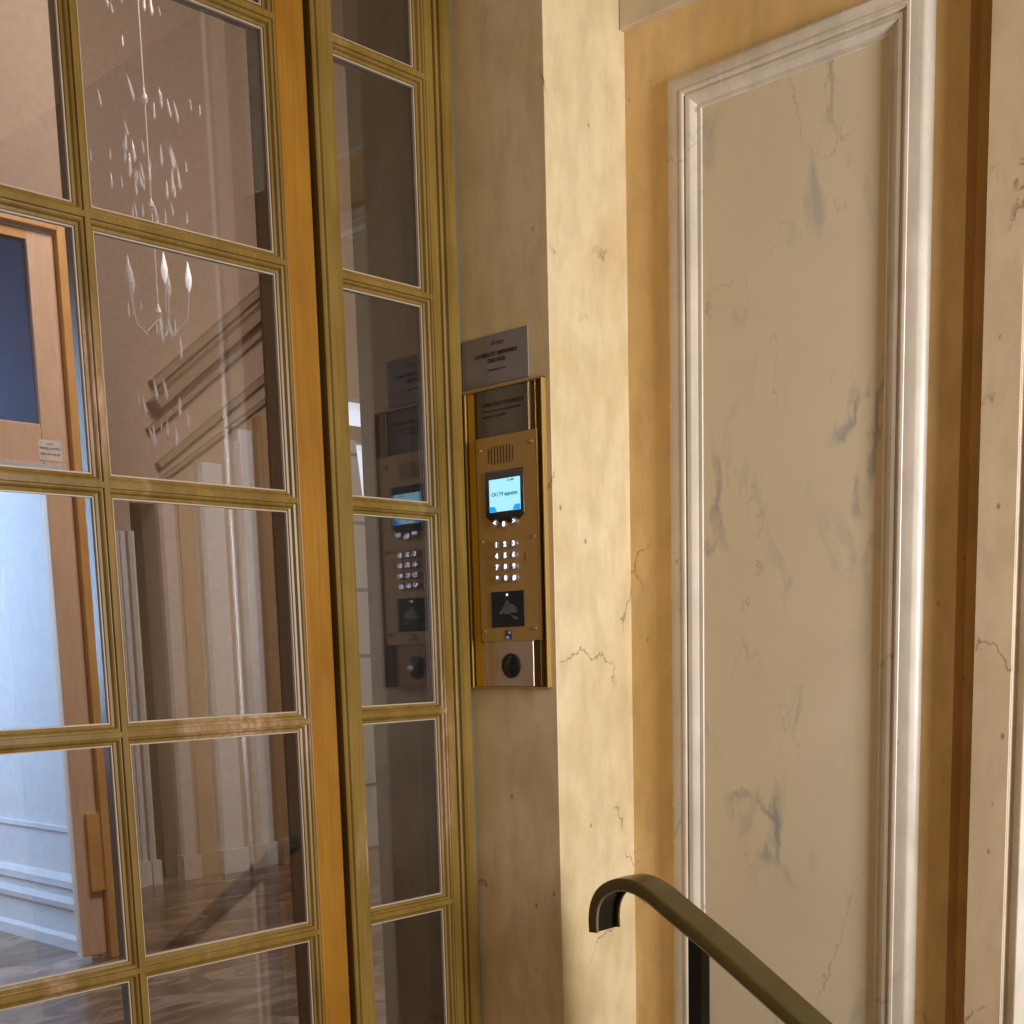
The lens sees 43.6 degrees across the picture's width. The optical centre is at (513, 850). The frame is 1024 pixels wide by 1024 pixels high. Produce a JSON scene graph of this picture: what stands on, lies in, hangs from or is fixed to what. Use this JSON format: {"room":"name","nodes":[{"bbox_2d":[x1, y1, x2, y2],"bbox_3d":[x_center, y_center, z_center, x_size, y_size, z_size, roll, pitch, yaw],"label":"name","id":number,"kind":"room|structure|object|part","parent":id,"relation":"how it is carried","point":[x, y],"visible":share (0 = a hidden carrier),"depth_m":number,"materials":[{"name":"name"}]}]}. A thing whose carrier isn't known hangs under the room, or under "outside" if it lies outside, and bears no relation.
{"room":"apartment building entrance hall","nodes":[
{"label":"apartment building entrance hall","id":0,"kind":"room"},
{"bbox_2d":[0,0,61,197],"bbox_3d":[-2.910,-1.786,4.046,0.110,4.950,3.265,7,12,43],"label":"wall partition","id":1,"kind":"structure","parent":0,"point":[29,150],"depth_m":4.93,"materials":[{"name":"beige paint"}]},
{"bbox_2d":[0,212,118,957],"bbox_3d":[-2.508,-0.908,4.587,0.110,3.030,2.165,7,12,43],"label":"door","id":2,"kind":"structure","parent":1,"relation":"in","point":[38,389],"depth_m":5.20,"materials":[{"name":"orange wood"}]},
{"bbox_3d":[-2.212,-2.360,4.720,0.050,0.038,0.835,7,12,43],"label":"rail","id":3,"kind":"part","parent":2,"relation":"part of","materials":[{"name":"orange wood"}]},
{"bbox_3d":[-2.201,-1.996,4.774,0.006,0.697,0.835,7,12,43],"label":"pane","id":4,"kind":"part","parent":2,"relation":"part of","materials":[{"name":"blue glass"}]},
{"bbox_3d":[-2.190,-1.526,4.848,0.050,0.255,0.835,7,12,43],"label":"lock rail","id":5,"kind":"part","parent":2,"relation":"part of","materials":[{"name":"brown wood"}]},
{"bbox_2d":[37,439,61,461],"bbox_3d":[-1.865,-1.609,5.147,0.002,0.080,0.100,7,12,43],"label":"sticker","id":6,"kind":"object","parent":2,"relation":"attached to","point":[48,450],"visible":1,"depth_m":5.15,"materials":[{"name":"paper"}]},
{"bbox_2d":[0,491,70,873],"bbox_3d":[-3.277,-2.164,6.566,3.920,4.950,0.060,7,12,43],"label":"wall","id":7,"kind":"structure","parent":0,"point":[31,784],"depth_m":5.71,"materials":[{"name":"paint"}]},
{"bbox_2d":[0,816,67,832],"bbox_3d":[-3.251,-0.243,6.835,3.920,0.030,0.015,7,12,43],"label":"bead","id":8,"kind":"object","parent":7,"relation":"attached to","point":[33,824],"depth_m":5.83,"materials":[{"name":"paint"}]},
{"bbox_2d":[0,860,99,955],"bbox_3d":[-3.254,0.122,6.879,3.920,0.335,0.050,7,12,43],"label":"baseboard","id":9,"kind":"structure","parent":7,"relation":"attached to","point":[37,904],"depth_m":5.87,"materials":[{"name":"paint"}]},
{"bbox_2d":[0,847,385,1023],"bbox_3d":[-1.234,0.350,6.480,7.440,0.100,8.500,7,12,43],"label":"floor","id":10,"kind":"structure","parent":0,"point":[259,988],"depth_m":5.41,"materials":[{"name":"brown wood"}]},
{"bbox_2d":[77,0,359,878],"bbox_3d":[-1.260,-2.440,8.003,0.150,4.950,4.835,7,12,43],"label":"wall","id":11,"kind":"structure","parent":0,"point":[189,54],"depth_m":7.14,"materials":[{"name":"beige paint"}]},
{"bbox_2d":[115,530,147,887],"bbox_3d":[-2.140,-0.771,7.115,0.065,1.970,0.052,7,12,43],"label":"pilaster","id":12,"kind":"object","parent":11,"relation":"attached to","point":[143,865],"visible":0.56,"depth_m":7.11,"materials":[{"name":"paint"}]},
{"bbox_2d":[118,531,152,885],"bbox_3d":[-2.116,-0.778,7.154,0.045,1.970,0.052,7,12,43],"label":"pilaster","id":13,"kind":"object","parent":11,"relation":"attached to","point":[122,546],"visible":0.91,"depth_m":7.13,"materials":[{"name":"beige stone"}]},
{"bbox_2d":[125,531,162,884],"bbox_3d":[-2.077,-0.783,7.181,0.065,1.970,0.056,7,12,43],"label":"pilaster","id":14,"kind":"object","parent":11,"relation":"attached to","point":[156,864],"visible":1,"depth_m":7.16,"materials":[{"name":"paint"}]},
{"bbox_2d":[129,506,165,875],"bbox_3d":[-2.269,-0.966,7.478,0.350,2.250,0.250,7,12,43],"label":"pilaster","id":15,"kind":"object","parent":11,"relation":"attached to","point":[135,511],"visible":0.07,"depth_m":7.43,"materials":[{"name":"brown stone"}]},
{"bbox_2d":[154,503,202,880],"bbox_3d":[-1.921,-0.898,7.326,0.075,2.144,0.118,7,12,43],"label":"pilaster","id":16,"kind":"object","parent":11,"relation":"attached to","point":[189,863],"visible":0.79,"depth_m":7.29,"materials":[{"name":"beige stone"}]},
{"bbox_2d":[177,505,219,875],"bbox_3d":[-1.836,-0.974,7.436,0.035,2.257,0.124,7,12,43],"label":"pilaster","id":17,"kind":"object","parent":11,"relation":"attached to","point":[210,859],"visible":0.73,"depth_m":7.42,"materials":[{"name":"beige stone"}]},
{"bbox_2d":[146,304,260,410],"bbox_3d":[-1.571,-3.027,7.407,0.110,1.046,1.268,7,12,43],"label":"trim","id":18,"kind":"structure","parent":11,"relation":"attached to","point":[176,385],"depth_m":7.21,"materials":[{"name":"brown wood"}]},
{"bbox_2d":[145,327,261,432],"bbox_3d":[-1.590,-2.909,7.438,0.060,1.048,1.282,7,12,43],"label":"trim","id":19,"kind":"structure","parent":11,"relation":"attached to","point":[255,336],"depth_m":7.27,"materials":[{"name":"brown wood"}]},
{"bbox_2d":[148,285,259,386],"bbox_3d":[-1.581,-3.149,7.410,0.070,1.033,1.247,7,12,43],"label":"trim","id":20,"kind":"structure","parent":11,"relation":"attached to","point":[253,295],"depth_m":7.23,"materials":[{"name":"brown wood"}]},
{"bbox_2d":[154,374,263,467],"bbox_3d":[-1.575,-2.674,7.491,0.050,0.939,1.238,7,12,43],"label":"trim","id":21,"kind":"structure","parent":11,"relation":"attached to","point":[258,382],"depth_m":7.32,"materials":[{"name":"brown wood"}]},
{"bbox_2d":[158,398,264,478],"bbox_3d":[-1.571,-2.561,7.516,0.040,0.870,1.244,7,12,43],"label":"trim","id":22,"kind":"structure","parent":11,"relation":"attached to","point":[259,404],"depth_m":7.35,"materials":[{"name":"brown wood"}]},
{"bbox_2d":[193,462,249,873],"bbox_3d":[-1.717,-1.048,7.517,0.085,2.372,0.176,7,12,43],"label":"pilaster","id":23,"kind":"object","parent":11,"relation":"attached to","point":[233,856],"visible":1,"depth_m":7.49,"materials":[{"name":"beige stone"}]},
{"bbox_2d":[223,441,267,868],"bbox_3d":[-1.601,-1.142,7.644,0.065,2.512,0.111,7,12,43],"label":"pilaster","id":24,"kind":"object","parent":11,"relation":"attached to","point":[258,854],"visible":0.94,"depth_m":7.62,"materials":[{"name":"beige stone"}]},
{"bbox_2d":[237,429,277,864],"bbox_3d":[-1.544,-1.194,7.720,0.035,2.590,0.118,7,12,43],"label":"pilaster","id":25,"kind":"object","parent":11,"relation":"attached to","point":[244,437],"visible":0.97,"depth_m":7.71,"materials":[{"name":"beige stone"}]},
{"bbox_2d":[252,416,289,864],"bbox_3d":[-1.454,-1.243,7.766,0.095,2.667,0.098,7,12,43],"label":"pilaster","id":26,"kind":"object","parent":11,"relation":"attached to","point":[259,424],"visible":0.77,"depth_m":7.73,"materials":[{"name":"brown stone"}]},
{"bbox_2d":[348,402,363,495],"bbox_3d":[-0.968,-2.135,8.368,0.130,1.520,0.490,7,12,43],"label":"window","id":27,"kind":"structure","parent":11,"relation":"in","point":[354,408],"depth_m":8.24,"materials":[{"name":"white glass"}]},
{"bbox_3d":[-0.950,-2.132,8.351,0.080,1.520,0.490,7,12,43],"label":"frame","id":28,"kind":"part","parent":27,"relation":"part of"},
{"bbox_2d":[330,0,343,37],"bbox_3d":[-1.519,-4.615,5.581,7.400,0.100,8.100,7,12,43],"label":"ceiling","id":29,"kind":"structure","parent":0,"point":[336,5],"depth_m":7.49,"materials":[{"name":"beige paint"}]},
{"bbox_2d":[90,0,200,447],"bbox_3d":[-1.303,-2.888,4.352,0.337,2.951,0.358,7,12,43],"label":"chandelier","id":30,"kind":"object","parent":29,"relation":"hanging from","point":[152,208],"visible":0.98,"depth_m":4.46,"materials":[{"name":"clear glass"}]},
{"bbox_3d":[-1.331,-2.004,4.418,0.023,0.105,0.023,7,12,43],"label":"candle bulb","id":31,"kind":"part","parent":30,"relation":"part of","materials":[{"name":"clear glass"}]},
{"bbox_3d":[-1.357,-2.023,4.544,0.023,0.105,0.023,7,12,43],"label":"candle bulb","id":32,"kind":"part","parent":30,"relation":"part of","materials":[{"name":"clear glass"}]},
{"bbox_3d":[-1.291,-1.895,4.476,0.004,0.152,0.113,6,12,42],"label":"arm","id":33,"kind":"part","parent":30,"relation":"part of","materials":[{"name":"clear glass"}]},
{"bbox_3d":[-1.304,-1.904,4.539,0.113,0.152,0.004,2,10,24],"label":"arm","id":34,"kind":"part","parent":30,"relation":"part of","materials":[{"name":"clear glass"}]},
{"bbox_3d":[-1.286,-3.088,4.333,0.026,2.550,0.026,7,12,43],"label":"stem","id":35,"kind":"part","parent":30,"relation":"part of","materials":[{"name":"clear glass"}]},
{"bbox_3d":[-1.227,-1.895,4.469,0.004,0.152,0.113,-6,10,-29],"label":"arm","id":36,"kind":"part","parent":30,"relation":"part of","materials":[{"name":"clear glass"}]},
{"bbox_3d":[-1.203,-2.006,4.403,0.023,0.105,0.023,7,12,43],"label":"candle bulb","id":37,"kind":"part","parent":30,"relation":"part of","materials":[{"name":"white glass"}]},
{"bbox_3d":[-1.248,-1.910,4.571,0.004,0.152,0.113,-1,9,7],"label":"arm","id":38,"kind":"part","parent":30,"relation":"part of","materials":[{"name":"clear glass"}]},
{"bbox_3d":[-1.245,-2.036,4.606,0.023,0.105,0.023,7,12,43],"label":"candle bulb","id":39,"kind":"part","parent":30,"relation":"part of","materials":[{"name":"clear glass"}]},
{"bbox_3d":[-1.200,-1.905,4.527,0.113,0.152,0.004,-3,9,-11],"label":"arm","id":40,"kind":"part","parent":30,"relation":"part of","materials":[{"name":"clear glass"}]},
{"bbox_3d":[-1.149,-2.025,4.520,0.023,0.105,0.023,7,12,43],"label":"candle bulb","id":41,"kind":"part","parent":30,"relation":"part of","materials":[{"name":"white glass"}]},
{"bbox_2d":[350,440,378,848],"bbox_3d":[-0.936,-1.337,8.473,0.190,2.610,0.600,7,12,43],"label":"stone wall","id":42,"kind":"structure","parent":0,"point":[359,521],"depth_m":8.30,"materials":[{"name":"beige stone"}]},
{"bbox_2d":[342,0,431,1023],"bbox_3d":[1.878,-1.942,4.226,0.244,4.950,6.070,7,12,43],"label":"window glass","id":43,"kind":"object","parent":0,"point":[372,109],"depth_m":2.24,"materials":[{"name":"clear glass"}]},
{"bbox_2d":[451,0,635,1023],"bbox_3d":[0.051,-0.651,2.081,0.239,3.150,0.240,7,12,43],"label":"wall pier","id":44,"kind":"object","parent":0,"point":[539,85],"visible":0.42,"depth_m":1.99,"materials":[{"name":"stone"}]},
{"bbox_2d":[449,0,482,1023],"bbox_3d":[-0.085,-0.445,2.079,0.029,2.750,0.007,7,12,43],"label":"joint","id":45,"kind":"object","parent":44,"relation":"attached to","point":[449,0],"visible":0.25,"depth_m":2.05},
{"bbox_2d":[462,325,528,390],"bbox_3d":[-0.029,-0.757,1.970,0.139,0.074,0.003,7,12,43],"label":"plaque","id":46,"kind":"object","parent":44,"relation":"attached to","point":[501,357],"visible":1,"depth_m":1.97,"materials":[{"name":"grey plastic"}]},
{"bbox_2d":[462,376,551,687],"bbox_3d":[-0.013,-0.486,1.995,0.169,0.462,0.014,7,12,43],"label":"intercom","id":47,"kind":"object","parent":44,"relation":"attached to","point":[505,424],"visible":1,"depth_m":1.99,"materials":[{"name":"gold metal"}]},
{"bbox_3d":[-0.016,-0.672,1.971,0.111,0.078,0.003,7,12,43],"label":"name plate","id":48,"kind":"part","parent":47,"relation":"part of","materials":[{"name":"grey metal"}]},
{"bbox_3d":[-0.008,-0.296,2.030,0.111,0.071,0.003,7,12,43],"label":"plate","id":49,"kind":"part","parent":47,"relation":"part of","materials":[{"name":"silver metal"}]},
{"bbox_3d":[-0.007,-0.485,1.991,0.128,0.314,0.008,7,12,43],"label":"plate","id":50,"kind":"part","parent":47,"relation":"part of","materials":[{"name":"gold metal"}]},
{"bbox_2d":[624,0,992,1023],"bbox_3d":[0.494,-0.304,1.889,0.746,3.800,0.137,7,12,43],"label":"wall","id":51,"kind":"structure","parent":0,"point":[806,180],"depth_m":1.84,"materials":[{"name":"stone"}]},
{"bbox_2d":[619,0,696,31],"bbox_3d":[0.372,-1.703,1.683,0.588,0.968,0.033,7,12,43],"label":"frieze","id":52,"kind":"object","parent":51,"relation":"attached to","point":[633,14],"visible":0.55,"depth_m":1.92,"materials":[{"name":"paint"}]},
{"bbox_3d":[0.415,-0.223,1.918,0.306,1.742,0.021,7,12,43],"label":"panel","id":53,"kind":"part","parent":51,"relation":"part of","materials":[{"name":"stone"}]},
{"bbox_2d":[964,0,1023,1023],"bbox_3d":[0.645,-0.277,1.685,0.049,3.800,0.070,7,12,43],"label":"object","id":54,"kind":"structure","parent":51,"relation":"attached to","point":[1003,325],"depth_m":1.64,"materials":[{"name":"beige stone"}]},
{"bbox_3d":[0.694,1.554,0.173,4.160,0.660,5.600,7,12,43],"label":"floor","id":55,"kind":"structure","parent":0,"visible":0},
{"bbox_2d":[588,874,832,1023],"bbox_3d":[0.617,0.796,1.563,1.303,1.438,0.070,7,12,43],"label":"handrail","id":56,"kind":"object","parent":55,"relation":"on","point":[707,939],"visible":1,"depth_m":1.78,"materials":[{"name":"brown metal"}]},
{"bbox_3d":[0.269,0.535,1.849,0.070,0.865,0.070,7,12,43],"label":"post","id":57,"kind":"part","parent":56,"relation":"part of","materials":[{"name":"black metal"}]},
{"bbox_3d":[-0.772,-1.416,1.274,0.100,4.950,2.330,7,12,43],"label":"wall","id":58,"kind":"structure","parent":0,"visible":0},
{"bbox_2d":[302,0,480,1023],"bbox_3d":[-0.186,-0.427,1.984,0.058,2.750,0.272,7,12,43],"label":"window","id":59,"kind":"structure","parent":58,"relation":"in","point":[421,73],"depth_m":1.97,"materials":[{"name":"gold metal"}]},
{"bbox_3d":[-0.240,-0.359,1.918,0.022,2.198,0.013,7,12,43],"label":"glazing moulding","id":60,"kind":"part","parent":59,"relation":"part of","materials":[{"name":"brown metal"}]},
{"bbox_3d":[-0.124,-0.381,2.039,0.022,2.198,0.013,7,12,43],"label":"glazing moulding","id":61,"kind":"part","parent":59,"relation":"part of","materials":[{"name":"brown metal"}]},
{"bbox_3d":[2.161,-0.259,1.304,2.677,3.800,0.100,7,12,43],"label":"wall","id":62,"kind":"structure","parent":0,"visible":0},
{"bbox_2d":[1001,329,1023,1023],"bbox_3d":[0.920,-0.316,1.890,0.065,3.800,0.749,7,12,43],"label":"trim","id":63,"kind":"structure","parent":62,"relation":"attached to","point":[1012,1007],"depth_m":1.67,"materials":[{"name":"stone"}]},
{"bbox_3d":[-0.592,-0.351,1.560,0.054,2.750,0.912,7,12,43],"label":"frame","id":64,"kind":"object","parent":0,"visible":0},
{"bbox_2d":[0,0,350,1023],"bbox_3d":[-0.536,-0.268,1.634,0.052,2.540,0.734,7,12,43],"label":"door","id":65,"kind":"structure","parent":64,"relation":"attached to","point":[283,256],"depth_m":1.75,"materials":[{"name":"gold wood"}]},
{"bbox_3d":[-0.312,-0.344,1.842,0.022,2.196,0.013,7,12,43],"label":"glazing moulding","id":66,"kind":"part","parent":65,"relation":"part of","materials":[{"name":"brown metal"}]}
]}

